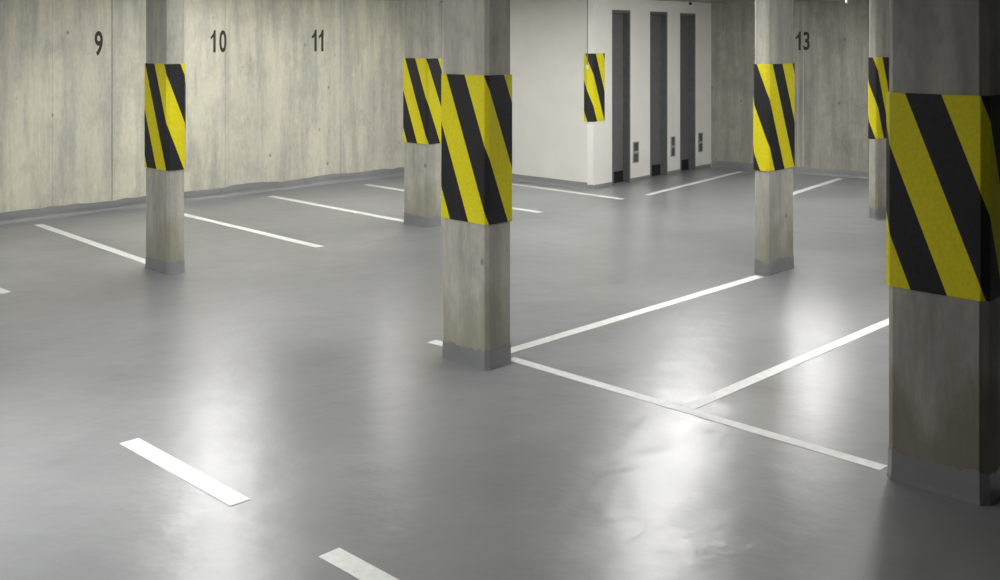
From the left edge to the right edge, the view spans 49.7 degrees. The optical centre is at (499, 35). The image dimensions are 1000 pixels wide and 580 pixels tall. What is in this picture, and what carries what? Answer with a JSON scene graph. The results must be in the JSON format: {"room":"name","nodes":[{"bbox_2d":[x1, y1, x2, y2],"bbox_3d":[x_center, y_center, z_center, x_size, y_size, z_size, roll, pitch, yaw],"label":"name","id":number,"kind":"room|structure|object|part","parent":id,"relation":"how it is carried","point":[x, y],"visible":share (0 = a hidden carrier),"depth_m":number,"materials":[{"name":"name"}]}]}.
{"room":"parking garage","nodes":[
{"label":"parking garage","id":0,"kind":"room"},
{"bbox_2d":[0,0,441,212],"bbox_3d":[-6.205,0.748,10.761,0.300,2.505,15.180,0,0,44],"label":"wall","id":1,"kind":"structure","parent":0,"point":[270,106],"depth_m":13.22,"materials":[{"name":"concrete"}]},
{"bbox_2d":[95,31,102,55],"bbox_3d":[-4.550,0.085,12.246,0.002,0.285,0.096,0,0,44],"label":"bay number","id":2,"kind":"object","parent":1,"relation":"attached to","point":[98,33],"visible":1,"depth_m":12.25,"materials":[{"name":"black paint"}]},
{"bbox_2d":[0,167,403,223],"bbox_3d":[-6.069,1.928,10.677,0.012,0.143,14.850,0,0,44],"label":"baseboard","id":3,"kind":"structure","parent":1,"relation":"attached to","point":[48,212],"depth_m":13.24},
{"bbox_2d":[211,30,225,51],"bbox_3d":[-3.478,0.065,13.349,0.003,0.275,0.220,0,0,44],"label":"bay number","id":4,"kind":"object","parent":1,"relation":"attached to","point":[213,36],"visible":1,"depth_m":13.37,"materials":[{"name":"black paint"}]},
{"bbox_2d":[312,30,323,50],"bbox_3d":[-2.434,0.060,14.422,0.002,0.290,0.188,0,0,44],"label":"bay number","id":5,"kind":"object","parent":1,"relation":"attached to","point":[314,35],"visible":1,"depth_m":14.44,"materials":[{"name":"black paint"}]},
{"bbox_2d":[0,167,999,579],"bbox_3d":[1.563,2.100,6.988,16.700,0.200,20.600,0,0,44],"label":"floor","id":6,"kind":"structure","parent":0,"point":[307,382],"depth_m":5.81,"materials":[{"name":"grey concrete"}]},
{"bbox_2d":[0,288,9,293],"bbox_3d":[-4.888,1.999,9.404,2.880,0.002,0.091,0,0,44],"label":"parking line","id":7,"kind":"object","parent":6,"relation":"on","point":[2,290],"visible":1,"depth_m":8.44,"materials":[{"name":"white paint"}]},
{"bbox_2d":[35,224,144,263],"bbox_3d":[-3.955,1.999,10.442,0.091,0.002,2.774,0,0,-43],"label":"parking line","id":8,"kind":"object","parent":6,"relation":"on","point":[107,248],"visible":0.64,"depth_m":10.40,"materials":[{"name":"white paint"}]},
{"bbox_2d":[145,0,185,274],"bbox_3d":[-2.865,0.748,9.234,0.416,2.505,0.180,0,0,44],"label":"concrete pillar","id":9,"kind":"structure","parent":6,"relation":"on","point":[165,68],"depth_m":9.11,"materials":[{"name":"grey concrete"}]},
{"bbox_2d":[120,438,249,506],"bbox_3d":[-1.471,1.999,4.979,1.010,0.002,0.100,0,0,44],"label":"lane marking","id":10,"kind":"object","parent":6,"relation":"on","point":[225,494],"visible":1,"depth_m":4.94,"materials":[{"name":"white paint"}]},
{"bbox_2d":[184,213,322,247],"bbox_3d":[-2.794,1.999,11.336,0.091,0.002,3.091,0,0,-45],"label":"parking line","id":11,"kind":"object","parent":6,"relation":"on","point":[186,215],"visible":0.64,"depth_m":11.04,"materials":[{"name":"white paint"}]},
{"bbox_2d":[268,196,403,221],"bbox_3d":[-1.940,1.999,12.566,2.640,0.002,0.090,0,0,45],"label":"parking line","id":12,"kind":"object","parent":6,"relation":"on","point":[278,197],"visible":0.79,"depth_m":12.48,"materials":[{"name":"white paint"}]},
{"bbox_2d":[318,548,398,579],"bbox_3d":[-0.307,1.999,3.837,0.990,0.002,0.100,0,0,44],"label":"lane marking","id":13,"kind":"object","parent":6,"relation":"on","point":[340,558],"visible":1,"depth_m":4.07,"materials":[{"name":"white paint"}]},
{"bbox_2d":[403,0,441,227],"bbox_3d":[-0.823,0.748,11.460,0.400,2.505,0.232,0,0,44],"label":"concrete pillar","id":14,"kind":"structure","parent":6,"relation":"on","point":[422,60],"depth_m":11.34,"materials":[{"name":"grey concrete"}]},
{"bbox_2d":[428,340,442,345],"bbox_3d":[-0.342,1.999,6.989,0.266,0.002,0.080,0,0,39],"label":"parking line","id":15,"kind":"object","parent":6,"relation":"on","point":[436,342],"visible":0.43,"depth_m":7.04,"materials":[{"name":"white paint"}]},
{"bbox_2d":[365,184,540,212],"bbox_3d":[-0.673,1.999,13.388,0.090,0.002,3.231,0,0,-44],"label":"parking line","id":16,"kind":"object","parent":6,"relation":"on","point":[365,184],"visible":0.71,"depth_m":13.97,"materials":[{"name":"white paint"}]},
{"bbox_2d":[441,0,511,370],"bbox_3d":[-0.145,0.748,6.668,0.423,2.505,0.239,0,0,44],"label":"concrete pillar","id":17,"kind":"structure","parent":6,"relation":"on","point":[476,78],"depth_m":6.54,"materials":[{"name":"grey concrete"}]},
{"bbox_2d":[512,183,623,199],"bbox_3d":[0.532,1.999,14.211,0.091,0.002,2.750,0,0,-45],"label":"parking line","id":18,"kind":"object","parent":6,"relation":"on","point":[512,183],"visible":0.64,"depth_m":13.88,"materials":[{"name":"white paint"}]},
{"bbox_2d":[511,275,762,352],"bbox_3d":[1.076,1.999,7.887,0.085,0.002,3.090,0,0,45],"label":"parking line","id":19,"kind":"object","parent":6,"relation":"on","point":[738,282],"visible":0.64,"depth_m":7.72,"materials":[{"name":"white paint"}]},
{"bbox_2d":[645,171,741,194],"bbox_3d":[2.706,1.999,14.761,0.081,0.002,2.891,0,0,36],"label":"parking line","id":20,"kind":"object","parent":6,"relation":"on","point":[737,171],"visible":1,"depth_m":14.63,"materials":[{"name":"white paint"}]},
{"bbox_2d":[511,357,886,469],"bbox_3d":[0.920,1.999,5.845,2.410,0.002,0.075,0,0,45],"label":"parking line","id":21,"kind":"object","parent":6,"relation":"on","point":[786,439],"visible":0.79,"depth_m":5.66,"materials":[{"name":"white paint"}]},
{"bbox_2d":[753,0,794,275],"bbox_3d":[2.337,0.748,9.205,0.156,2.505,0.457,0,0,44],"label":"concrete pillar","id":22,"kind":"structure","parent":6,"relation":"on","point":[774,67],"depth_m":9.08,"materials":[{"name":"grey concrete"}]},
{"bbox_2d":[682,318,888,408],"bbox_3d":[2.104,1.999,6.929,0.082,0.002,3.130,0,0,44],"label":"parking line","id":23,"kind":"object","parent":6,"relation":"on","point":[723,392],"visible":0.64,"depth_m":6.51,"materials":[{"name":"white paint"}]},
{"bbox_2d":[793,178,842,194],"bbox_3d":[4.141,1.999,14.280,0.090,0.002,2.172,0,0,36],"label":"parking line","id":24,"kind":"object","parent":6,"relation":"on","point":[836,179],"visible":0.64,"depth_m":14.34,"materials":[{"name":"white paint"}]},
{"bbox_2d":[868,0,888,218],"bbox_3d":[4.220,0.748,11.975,0.114,2.505,0.403,0,0,44],"label":"concrete pillar","id":25,"kind":"structure","parent":6,"relation":"on","point":[878,59],"depth_m":11.85,"materials":[{"name":"grey concrete"}]},
{"bbox_2d":[886,0,999,505],"bbox_3d":[2.012,0.748,4.846,0.458,2.505,0.324,0,0,44],"label":"concrete pillar","id":26,"kind":"structure","parent":6,"relation":"on","point":[943,96],"depth_m":4.70,"materials":[{"name":"grey concrete"}]},
{"bbox_2d":[442,0,710,184],"bbox_3d":[1.273,0.748,16.196,2.846,2.505,3.200,0,0,44],"label":"wall","id":27,"kind":"structure","parent":0,"point":[551,138],"depth_m":14.74,"materials":[{"name":"white paint"}]},
{"bbox_2d":[512,174,586,189],"bbox_3d":[0.162,1.956,15.017,2.695,0.086,0.040,0,0,44],"label":"baseboard","id":28,"kind":"structure","parent":27,"relation":"attached to","point":[525,178],"depth_m":14.53,"materials":[{"name":"grey paint"}]},
{"bbox_2d":[586,0,587,68],"bbox_3d":[1.137,-0.036,14.069,0.028,0.933,0.020,0,0,44],"label":"cable","id":29,"kind":"object","parent":27,"relation":"attached to","point":[587,0],"visible":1,"depth_m":14.07,"materials":[{"name":"white plastic"}]},
{"bbox_3d":[1.140,-0.061,14.072,0.011,0.883,0.011,0,0,22],"label":"cord","id":30,"kind":"part","parent":29,"relation":"part of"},
{"bbox_2d":[584,53,604,121],"bbox_3d":[1.262,0.673,14.165,0.329,0.891,0.095,0,0,-31],"label":"guard","id":31,"kind":"object","parent":27,"relation":"attached to","point":[594,76],"visible":1,"depth_m":14.11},
{"bbox_2d":[593,182,612,188],"bbox_3d":[1.361,1.974,14.262,0.012,0.051,0.440,0,0,40],"label":"baseboard","id":32,"kind":"structure","parent":27,"relation":"attached to","point":[597,186],"depth_m":14.25,"materials":[{"name":"grey paint"}]},
{"bbox_2d":[612,10,629,184],"bbox_3d":[1.544,0.825,14.682,0.256,2.350,0.440,0,0,40],"label":"door","id":33,"kind":"structure","parent":27,"relation":"in","point":[620,18],"depth_m":14.74,"materials":[{"name":"grey metal"}]},
{"bbox_2d":[633,141,638,162],"bbox_3d":[1.871,1.600,14.872,0.014,0.290,0.140,0,0,40],"label":"air vent","id":34,"kind":"object","parent":27,"relation":"in","point":[635,144],"visible":1,"depth_m":14.88,"materials":[{"name":"grey metal"}]},
{"bbox_3d":[1.869,1.524,14.873,0.010,0.115,0.116,0,0,40],"label":"louver panel","id":35,"kind":"part","parent":34,"relation":"part of","materials":[{"name":"grey metal"}]},
{"bbox_3d":[1.869,1.675,14.873,0.010,0.115,0.116,0,0,40],"label":"louver panel","id":36,"kind":"part","parent":34,"relation":"part of","materials":[{"name":"grey metal"}]},
{"bbox_2d":[630,175,649,181],"bbox_3d":[1.948,1.974,14.967,0.012,0.051,0.515,0,0,40],"label":"baseboard","id":37,"kind":"structure","parent":27,"relation":"attached to","point":[646,176],"depth_m":14.95,"materials":[{"name":"grey paint"}]},
{"bbox_2d":[650,11,666,177],"bbox_3d":[2.161,0.828,15.424,0.256,2.345,0.460,0,0,40],"label":"door","id":38,"kind":"structure","parent":27,"relation":"in","point":[658,20],"depth_m":15.50,"materials":[{"name":"grey metal"}]},
{"bbox_2d":[671,136,674,156],"bbox_3d":[2.503,1.600,15.634,0.014,0.290,0.110,0,0,40],"label":"air vent","id":39,"kind":"object","parent":27,"relation":"in","point":[672,137],"visible":1,"depth_m":15.63,"materials":[{"name":"grey metal"}]},
{"bbox_2d":[667,169,680,174],"bbox_3d":[2.523,1.974,15.660,0.012,0.051,0.365,0,0,40],"label":"baseboard","id":40,"kind":"structure","parent":27,"relation":"attached to","point":[678,170],"depth_m":15.65,"materials":[{"name":"grey paint"}]},
{"bbox_2d":[680,13,694,172],"bbox_3d":[2.682,0.833,16.051,0.256,2.335,0.440,0,0,40],"label":"door","id":41,"kind":"structure","parent":27,"relation":"in","point":[687,20],"depth_m":16.11,"materials":[{"name":"grey metal"}]},
{"bbox_2d":[698,132,702,151],"bbox_3d":[3.016,1.600,16.251,0.014,0.290,0.125,0,0,40],"label":"air vent","id":42,"kind":"object","parent":27,"relation":"in","point":[700,135],"visible":1,"depth_m":16.25,"materials":[{"name":"grey metal"}]},
{"bbox_2d":[695,163,710,169],"bbox_3d":[3.073,1.974,16.321,0.012,0.051,0.475,0,0,40],"label":"baseboard","id":43,"kind":"structure","parent":27,"relation":"attached to","point":[705,165],"depth_m":16.30,"materials":[{"name":"grey paint"}]},
{"bbox_2d":[393,0,835,2],"bbox_3d":[1.563,-0.630,6.988,16.700,0.250,20.600,0,0,44],"label":"ceiling","id":44,"kind":"structure","parent":0,"point":[701,1],"depth_m":15.36,"materials":[{"name":"concrete"}]},
{"bbox_2d":[711,0,868,171],"bbox_3d":[8.688,0.748,12.631,13.400,2.505,0.300,0,0,37],"label":"wall","id":45,"kind":"structure","parent":0,"point":[831,76],"depth_m":15.59,"materials":[{"name":"grey concrete"}]},
{"bbox_2d":[713,160,868,178],"bbox_3d":[8.607,1.944,12.497,13.370,0.111,0.012,0,0,37],"label":"baseboard","id":46,"kind":"structure","parent":45,"relation":"attached to","point":[723,164],"depth_m":15.56,"materials":[{"name":"grey paint"}]},
{"bbox_2d":[796,32,809,49],"bbox_3d":[4.388,0.072,15.657,0.208,0.270,0.003,0,0,37],"label":"bay number","id":47,"kind":"object","parent":45,"relation":"attached to","point":[798,36],"visible":1,"depth_m":15.64,"materials":[{"name":"black paint"}]}
]}

